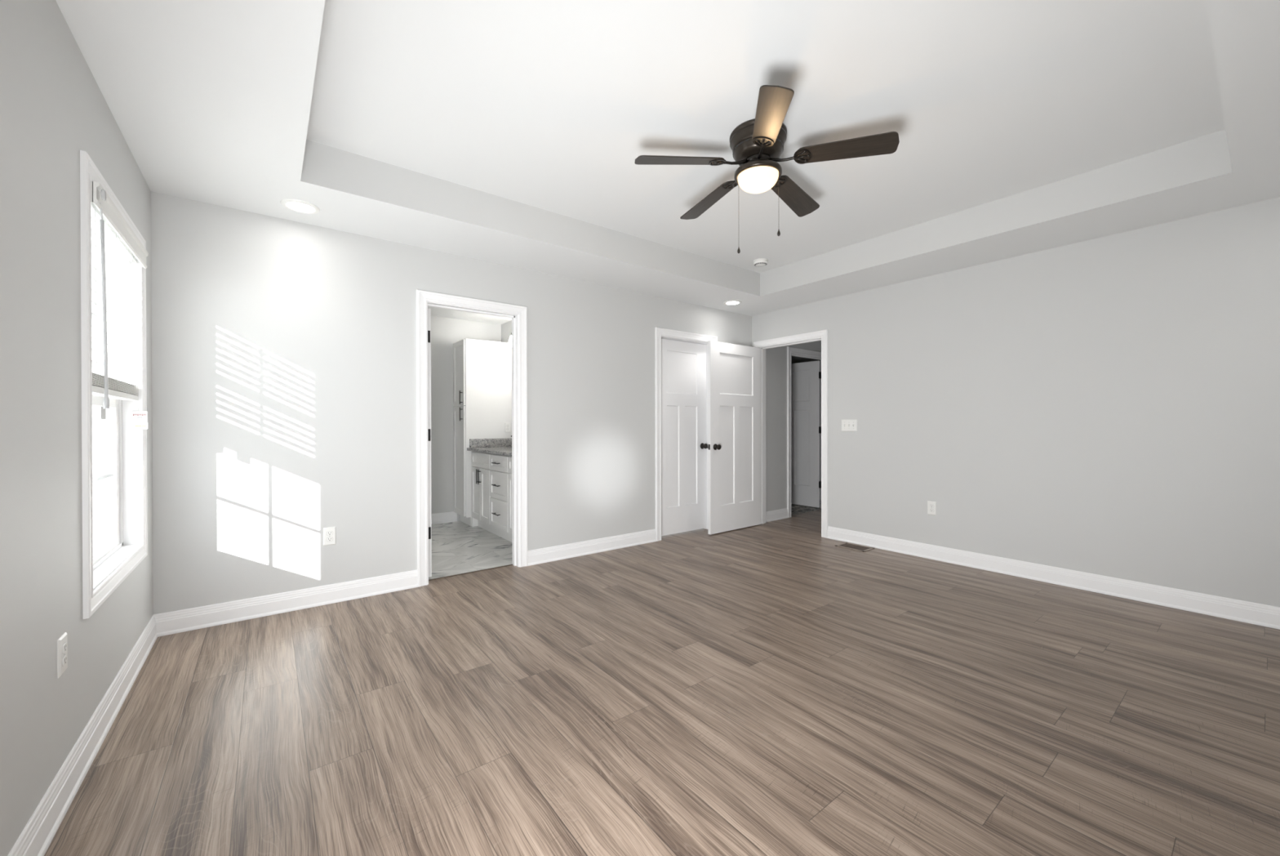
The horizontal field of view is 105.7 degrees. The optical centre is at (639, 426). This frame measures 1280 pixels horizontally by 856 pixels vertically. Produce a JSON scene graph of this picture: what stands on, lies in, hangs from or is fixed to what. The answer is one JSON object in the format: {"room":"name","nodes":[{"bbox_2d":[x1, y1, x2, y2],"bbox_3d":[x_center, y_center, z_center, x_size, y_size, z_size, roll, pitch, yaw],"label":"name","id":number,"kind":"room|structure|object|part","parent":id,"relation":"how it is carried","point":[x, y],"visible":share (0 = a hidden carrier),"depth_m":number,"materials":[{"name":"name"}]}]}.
{"room":"empty bedroom","nodes":[
{"label":"empty bedroom","id":0,"kind":"room"},
{"bbox_2d":[0,0,153,855],"bbox_3d":[-1.443,-0.063,0.923,0.160,2.440,4.250,0,0,-38],"label":"wall","id":1,"kind":"structure","parent":0,"point":[53,108],"depth_m":1.38,"materials":[{"name":"grey paint"}]},
{"bbox_2d":[57,631,67,678],"bbox_3d":[-1.762,0.695,1.481,0.009,0.115,0.070,0,0,-38],"label":"wall outlet","id":2,"kind":"object","parent":1,"relation":"attached to","point":[62,642],"visible":1,"depth_m":1.47,"materials":[{"name":"white plastic"}]},
{"bbox_2d":[62,641,66,653],"bbox_3d":[-1.760,0.676,1.483,0.003,0.028,0.037,0,0,-38],"label":"receptacle","id":3,"kind":"object","parent":2,"relation":"attached to","point":[64,643],"depth_m":1.48,"materials":[{"name":"white plastic"}]},
{"bbox_2d":[62,654,66,666],"bbox_3d":[-1.760,0.715,1.483,0.003,0.028,0.037,0,0,-38],"label":"receptacle","id":4,"kind":"object","parent":2,"relation":"attached to","point":[64,656],"depth_m":1.48,"materials":[{"name":"white plastic"}]},
{"bbox_2d":[7,613,157,855],"bbox_3d":[-1.370,1.096,0.983,0.020,0.121,4.250,0,0,-38],"label":"baseboard","id":5,"kind":"structure","parent":1,"relation":"attached to","point":[37,834],"depth_m":1.58,"materials":[{"name":"white paint"}]},
{"bbox_2d":[80,150,147,618],"bbox_3d":[-2.266,-0.143,2.006,0.177,1.596,1.010,0,0,-38],"label":"window","id":6,"kind":"structure","parent":1,"relation":"in","point":[114,454],"depth_m":2.29,"materials":[{"name":"white paint"}]},
{"bbox_3d":[-2.306,-0.493,1.974,0.032,0.715,0.822,0,0,-38],"label":"sash","id":7,"kind":"part","parent":6,"relation":"part of","materials":[{"name":"white plastic"}]},
{"bbox_2d":[100,406,106,419],"bbox_3d":[-2.373,-0.061,2.143,0.001,0.056,0.085,0,0,-38],"label":"sticker","id":8,"kind":"object","parent":6,"relation":"attached to","point":[103,411],"visible":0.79,"depth_m":2.14,"materials":[{"name":"grey paper"}]},
{"bbox_3d":[-2.273,0.201,2.001,0.032,0.729,0.822,0,0,-38],"label":"sash","id":9,"kind":"part","parent":6,"relation":"part of","materials":[{"name":"white plastic"}]},
{"bbox_3d":[-2.293,-0.146,1.985,0.097,1.450,0.870,0,0,-38],"label":"frame","id":10,"kind":"part","parent":6,"relation":"part of","materials":[{"name":"white plastic"}]},
{"bbox_2d":[90,180,148,408],"bbox_3d":[-2.213,-0.467,2.046,0.096,0.798,0.890,0,0,-38],"label":"window blind","id":11,"kind":"object","parent":6,"relation":"attached to","point":[114,244],"visible":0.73,"depth_m":2.02,"materials":[{"name":"white plastic"}]},
{"bbox_3d":[-2.231,-0.489,2.032,0.052,0.674,0.631,0,0,-38],"label":"ladder cord","id":12,"kind":"part","parent":11,"relation":"part of","materials":[{"name":"white plastic"}]},
{"bbox_3d":[-2.230,-0.140,2.033,0.050,0.025,0.858,0,0,-38],"label":"rail","id":13,"kind":"part","parent":11,"relation":"part of","materials":[{"name":"white plastic"}]},
{"bbox_2d":[130,400,147,428],"bbox_3d":[-2.467,-0.068,2.388,0.058,0.158,0.012,0,0,-38],"label":"tag","id":14,"kind":"object","parent":11,"relation":"hanging from","point":[139,419],"visible":0.98,"depth_m":2.38,"materials":[{"name":"white paper"}]},
{"bbox_2d":[151,191,751,613],"bbox_3d":[-0.776,-0.077,4.192,5.202,2.440,0.120,0,0,-38],"label":"wall","id":15,"kind":"structure","parent":0,"point":[284,351],"depth_m":3.17,"materials":[{"name":"grey paint"}]},
{"bbox_2d":[323,526,336,545],"bbox_3d":[-2.021,0.712,3.156,0.070,0.115,0.009,0,0,-38],"label":"wall outlet","id":16,"kind":"object","parent":15,"relation":"attached to","point":[329,533],"visible":1,"depth_m":3.15,"materials":[{"name":"white plastic"}]},
{"bbox_2d":[326,530,333,535],"bbox_3d":[-2.019,0.692,3.154,0.037,0.028,0.003,0,0,-38],"label":"receptacle","id":17,"kind":"object","parent":16,"relation":"attached to","point":[328,532],"depth_m":3.15,"materials":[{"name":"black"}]},
{"bbox_2d":[326,536,333,541],"bbox_3d":[-2.020,0.731,3.155,0.037,0.028,0.001,0,0,-38],"label":"receptacle","id":18,"kind":"object","parent":16,"relation":"attached to","point":[328,538],"depth_m":3.15,"materials":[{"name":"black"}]},
{"bbox_2d":[154,528,656,636],"bbox_3d":[-0.668,1.082,4.190,5.042,0.121,0.020,0,0,-38],"label":"baseboard","id":19,"kind":"structure","parent":15,"relation":"attached to","point":[212,615],"depth_m":3.13,"materials":[{"name":"white paint"}]},
{"bbox_2d":[427,307,431,577],"bbox_3d":[-1.777,0.119,3.942,0.113,2.028,0.697,0,0,-38],"label":"door jamb","id":20,"kind":"structure","parent":15,"relation":"in","point":[428,308],"depth_m":3.66,"materials":[{"name":"white paint"}]},
{"bbox_2d":[428,564,512,580],"bbox_3d":[-1.324,1.148,3.816,0.691,0.014,0.019,0,0,-38],"label":"trim","id":21,"kind":"structure","parent":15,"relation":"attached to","point":[508,564],"depth_m":3.81,"materials":[{"name":"brown"}]},
{"bbox_2d":[416,288,528,586],"bbox_3d":[-1.300,0.081,3.779,0.845,2.129,0.138,0,0,-38],"label":"trim","id":22,"kind":"structure","parent":15,"relation":"attached to","point":[518,313],"depth_m":3.79,"materials":[{"name":"white paint"}]},
{"bbox_2d":[661,337,707,535],"bbox_3d":[0.462,0.106,5.149,0.718,2.032,0.103,0,0,-38],"label":"door","id":23,"kind":"structure","parent":15,"relation":"in","point":[683,363],"depth_m":5.17,"materials":[{"name":"white paint"}]},
{"bbox_3d":[0.707,0.211,5.316,0.066,0.066,0.068,0,0,-38],"label":"knob","id":24,"kind":"part","parent":23,"relation":"part of","materials":[{"name":"brown metal"}]},
{"bbox_2d":[655,327,717,541],"bbox_3d":[0.469,0.072,5.138,0.878,2.129,0.138,0,0,-38],"label":"trim","id":25,"kind":"structure","parent":15,"relation":"attached to","point":[664,333],"depth_m":4.86,"materials":[{"name":"white paint"}]},
{"bbox_2d":[431,315,501,520],"bbox_3d":[-2.561,-0.081,5.658,2.140,2.440,0.120,0,0,-38],"label":"wall","id":26,"kind":"structure","parent":0,"point":[445,331],"depth_m":5.76,"materials":[{"name":"grey paint"}]},
{"bbox_2d":[431,511,457,524],"bbox_3d":[-2.786,1.080,5.400,1.460,0.121,0.020,0,0,-38],"label":"baseboard","id":27,"kind":"structure","parent":26,"relation":"attached to","point":[445,517],"depth_m":5.75,"materials":[{"name":"white paint"}]},
{"bbox_2d":[501,320,511,342],"bbox_3d":[-1.074,-0.082,5.382,0.120,2.440,2.130,0,0,-38],"label":"wall","id":28,"kind":"structure","parent":0,"point":[506,327],"depth_m":6.04,"materials":[{"name":"grey paint"}]},
{"bbox_2d":[507,332,511,346],"bbox_3d":[-1.267,-1.013,5.376,0.182,0.180,0.680,0,0,-38],"label":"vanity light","id":29,"kind":"object","parent":28,"relation":"attached to","point":[509,344],"visible":0.09,"depth_m":5.53,"materials":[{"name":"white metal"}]},
{"bbox_2d":[44,498,1279,855],"bbox_3d":[0.766,1.166,4.045,7.460,0.051,6.740,0,0,-38],"label":"floor","id":30,"kind":"structure","parent":0,"point":[775,687],"depth_m":1.91,"materials":[{"name":"brown wood"}]},
{"bbox_2d":[453,337,511,525],"bbox_3d":[-1.897,0.065,5.833,0.632,2.145,0.404,0,0,-38],"label":"linen cabinet","id":31,"kind":"object","parent":30,"relation":"on","point":[482,369],"visible":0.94,"depth_m":5.65,"materials":[{"name":"white paint"}]},
{"bbox_3d":[-2.115,-0.622,5.665,0.019,0.749,0.390,0,0,-38],"label":"door","id":32,"kind":"part","parent":31,"relation":"part of","materials":[{"name":"white paint"}]},
{"bbox_3d":[-2.114,0.390,5.669,0.019,1.258,0.390,0,0,-38],"label":"door","id":33,"kind":"part","parent":31,"relation":"part of","materials":[{"name":"white paint"}]},
{"bbox_2d":[504,422,510,431],"bbox_3d":[-1.585,0.007,5.808,0.070,0.115,0.009,0,0,-38],"label":"wall outlet","id":34,"kind":"object","parent":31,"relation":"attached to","point":[507,424],"visible":1,"depth_m":5.80,"materials":[{"name":"white plastic"}]},
{"bbox_2d":[471,450,512,542],"bbox_3d":[-1.293,0.706,5.101,0.571,0.868,1.488,0,0,-38],"label":"bathroom vanity","id":35,"kind":"object","parent":30,"relation":"on","point":[491,473],"visible":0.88,"depth_m":5.01,"materials":[{"name":"white paint"}]},
{"bbox_3d":[-1.818,0.732,5.387,0.019,0.565,0.280,0,0,-38],"label":"door","id":36,"kind":"part","parent":35,"relation":"part of","materials":[{"name":"white paint"}]},
{"bbox_3d":[-1.644,0.733,5.160,0.019,0.565,0.280,0,0,-38],"label":"door","id":37,"kind":"part","parent":35,"relation":"part of","materials":[{"name":"white paint"}]},
{"bbox_2d":[466,438,511,455],"bbox_3d":[-1.287,0.205,5.093,0.568,0.130,1.510,0,0,-38],"label":"countertop","id":38,"kind":"structure","parent":35,"relation":"on","point":[495,446],"depth_m":5.57,"materials":[{"name":"grey stone"}]},
{"bbox_3d":[-1.411,0.874,4.858,0.019,0.285,0.465,0,0,-38],"label":"drawer","id":39,"kind":"part","parent":35,"relation":"part of","materials":[{"name":"white paint"}]},
{"bbox_3d":[-1.411,0.586,4.857,0.019,0.270,0.465,0,0,-38],"label":"drawer","id":40,"kind":"part","parent":35,"relation":"part of","materials":[{"name":"white paint"}]},
{"bbox_3d":[-1.412,0.363,4.856,0.019,0.155,0.465,0,0,-38],"label":"drawer","id":41,"kind":"part","parent":35,"relation":"part of","materials":[{"name":"white paint"}]},
{"bbox_3d":[-1.151,0.735,4.519,0.019,0.565,0.370,0,0,-38],"label":"door","id":42,"kind":"part","parent":35,"relation":"part of","materials":[{"name":"white paint"}]},
{"bbox_2d":[835,542,874,551],"bbox_3d":[2.026,1.134,4.577,0.200,0.005,0.286,0,0,-38],"label":"floor vent","id":43,"kind":"object","parent":30,"relation":"in","point":[846,544],"visible":1,"depth_m":4.58,"materials":[{"name":"brown"}]},
{"bbox_2d":[840,542,870,550],"bbox_3d":[2.026,1.135,4.577,0.160,0.004,0.246,0,0,-38],"label":"grille","id":44,"kind":"object","parent":43,"relation":"attached to","point":[849,545],"depth_m":4.58,"materials":[{"name":"brown"}]},
{"bbox_2d":[55,0,1279,324],"bbox_3d":[-0.085,-1.459,3.382,5.322,0.328,6.740,0,0,-38],"label":"ceiling","id":45,"kind":"structure","parent":0,"point":[507,132],"depth_m":2.34,"materials":[{"name":"white paint"}]},
{"bbox_2d":[280,198,319,213],"bbox_3d":[-1.986,-1.286,2.836,0.190,0.008,0.190,0,0,-38],"label":"recessed light","id":46,"kind":"object","parent":45,"relation":"in","point":[295,205],"visible":1,"depth_m":2.83,"materials":[{"name":"white plastic"}]},
{"bbox_2d":[723,300,742,305],"bbox_3d":[0.971,-1.300,5.084,0.190,0.008,0.190,0,0,-38],"label":"recessed light","id":47,"kind":"object","parent":45,"relation":"in","point":[728,302],"visible":1,"depth_m":5.08,"materials":[{"name":"white plastic"}]},
{"bbox_2d":[752,257,768,266],"bbox_3d":[1.111,-1.508,4.466,0.136,0.042,0.136,0,0,-38],"label":"smoke detector","id":48,"kind":"object","parent":45,"relation":"attached to","point":[759,262],"visible":1,"depth_m":4.42,"materials":[{"name":"white plastic"}]},
{"bbox_2d":[634,84,899,253],"bbox_3d":[0.617,-1.225,2.557,1.237,0.591,1.236,0,0,-38],"label":"ceiling fan","id":49,"kind":"object","parent":45,"relation":"hanging from","point":[757,144],"visible":1,"depth_m":2.42,"materials":[{"name":"brown metal"}]},
{"bbox_3d":[0.201,-1.341,2.442,0.463,0.006,0.136,-5,14,-11],"label":"panel","id":50,"kind":"part","parent":49,"relation":"part of","materials":[{"name":"brown wood"}]},
{"bbox_3d":[0.410,-1.343,2.889,0.136,0.006,0.463,-15,2,-29],"label":"panel","id":51,"kind":"part","parent":49,"relation":"part of","materials":[{"name":"brown wood"}]},
{"bbox_3d":[0.485,-1.365,2.497,0.150,0.036,0.020,0,0,-11],"label":"arm","id":52,"kind":"part","parent":49,"relation":"part of","materials":[{"name":"brown metal"}]},
{"bbox_3d":[0.614,-1.270,2.522,0.209,0.076,0.209,0,0,-38],"label":"lamp shade","id":53,"kind":"part","parent":49,"relation":"part of","materials":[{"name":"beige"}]},
{"bbox_3d":[0.598,-1.365,2.392,0.020,0.036,0.150,0,0,7],"label":"arm","id":54,"kind":"part","parent":49,"relation":"part of","materials":[{"name":"brown metal"}]},
{"bbox_3d":[0.563,-1.340,2.105,0.136,0.006,0.463,12,7,6],"label":"panel","id":55,"kind":"part","parent":49,"relation":"part of","materials":[{"name":"brown wood"}]},
{"bbox_3d":[0.732,-1.366,2.467,0.150,0.036,0.020,0,0,25],"label":"arm","id":56,"kind":"part","parent":49,"relation":"part of","materials":[{"name":"brown metal"}]},
{"bbox_3d":[0.900,-1.343,2.830,0.136,0.006,0.463,-16,-16,41],"label":"panel","id":57,"kind":"part","parent":49,"relation":"part of","materials":[{"name":"brown wood"}]},
{"bbox_3d":[0.994,-1.342,2.345,0.463,0.006,0.136,6,-10,25],"label":"panel","id":58,"kind":"part","parent":49,"relation":"part of","materials":[{"name":"brown wood"}]},
{"bbox_2d":[765,340,821,511],"bbox_3d":[2.271,-0.091,6.446,2.138,2.440,0.120,0,0,-38],"label":"wall","id":59,"kind":"structure","parent":0,"point":[775,357],"depth_m":5.90,"materials":[{"name":"grey paint"}]},
{"bbox_2d":[765,507,788,521],"bbox_3d":[2.316,1.069,6.395,2.138,0.121,0.020,0,0,-38],"label":"baseboard","id":60,"kind":"structure","parent":59,"relation":"attached to","point":[776,514],"depth_m":5.89,"materials":[{"name":"white paint"}]},
{"bbox_2d":[786,346,821,517],"bbox_3d":[2.203,0.065,6.383,1.009,2.129,0.138,0,0,-38],"label":"trim","id":61,"kind":"structure","parent":59,"relation":"attached to","point":[791,351],"depth_m":6.04,"materials":[{"name":"white paint"}]},
{"bbox_2d":[791,360,821,507],"bbox_3d":[2.224,0.101,7.007,0.043,2.028,0.886,0,0,-39],"label":"door","id":62,"kind":"structure","parent":59,"relation":"in","point":[806,429],"depth_m":6.84,"materials":[{"name":"white paint"}]},
{"bbox_2d":[791,355,821,498],"bbox_3d":[2.869,-0.096,7.505,0.100,2.440,3.870,0,0,-38],"label":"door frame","id":63,"kind":"structure","parent":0,"point":[794,359],"depth_m":7.52,"materials":[{"name":"grey paint"}]},
{"bbox_2d":[751,196,1279,606],"bbox_3d":[2.628,-0.082,4.129,0.120,2.440,4.370,0,0,-38],"label":"wall","id":64,"kind":"structure","parent":0,"point":[1108,406],"depth_m":3.42,"materials":[{"name":"grey paint"}]},
{"bbox_2d":[706,340,760,534],"bbox_3d":[1.058,0.110,5.346,0.869,2.030,0.171,0,0,-39],"label":"door","id":65,"kind":"structure","parent":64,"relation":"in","point":[734,371],"depth_m":5.30,"materials":[{"name":"white paint"}]},
{"bbox_3d":[0.815,0.212,5.085,0.066,0.066,0.068,0,0,-39],"label":"knob","id":66,"kind":"part","parent":65,"relation":"part of","materials":[{"name":"brown metal"}]},
{"bbox_2d":[753,328,827,537],"bbox_3d":[1.673,0.070,5.358,0.140,2.129,0.948,0,0,-38],"label":"trim","id":67,"kind":"structure","parent":64,"relation":"attached to","point":[822,335],"depth_m":5.06,"materials":[{"name":"white paint"}]},
{"bbox_2d":[841,419,857,431],"bbox_3d":[2.053,-0.014,4.765,0.018,0.115,0.162,0,0,-38],"label":"light switch","id":68,"kind":"object","parent":64,"relation":"attached to","point":[846,424],"visible":1,"depth_m":4.76,"materials":[{"name":"white plastic"}]},
{"bbox_2d":[927,500,936,515],"bbox_3d":[2.514,0.700,4.176,0.009,0.115,0.070,0,0,-38],"label":"wall outlet","id":69,"kind":"object","parent":64,"relation":"attached to","point":[931,505],"visible":1,"depth_m":4.17,"materials":[{"name":"white plastic"}]},
{"bbox_2d":[826,525,1279,629],"bbox_3d":[2.911,1.079,3.653,0.020,0.121,3.265,0,0,-38],"label":"baseboard","id":70,"kind":"structure","parent":64,"relation":"attached to","point":[1268,615],"depth_m":3.38,"materials":[{"name":"white paint"}]}
]}

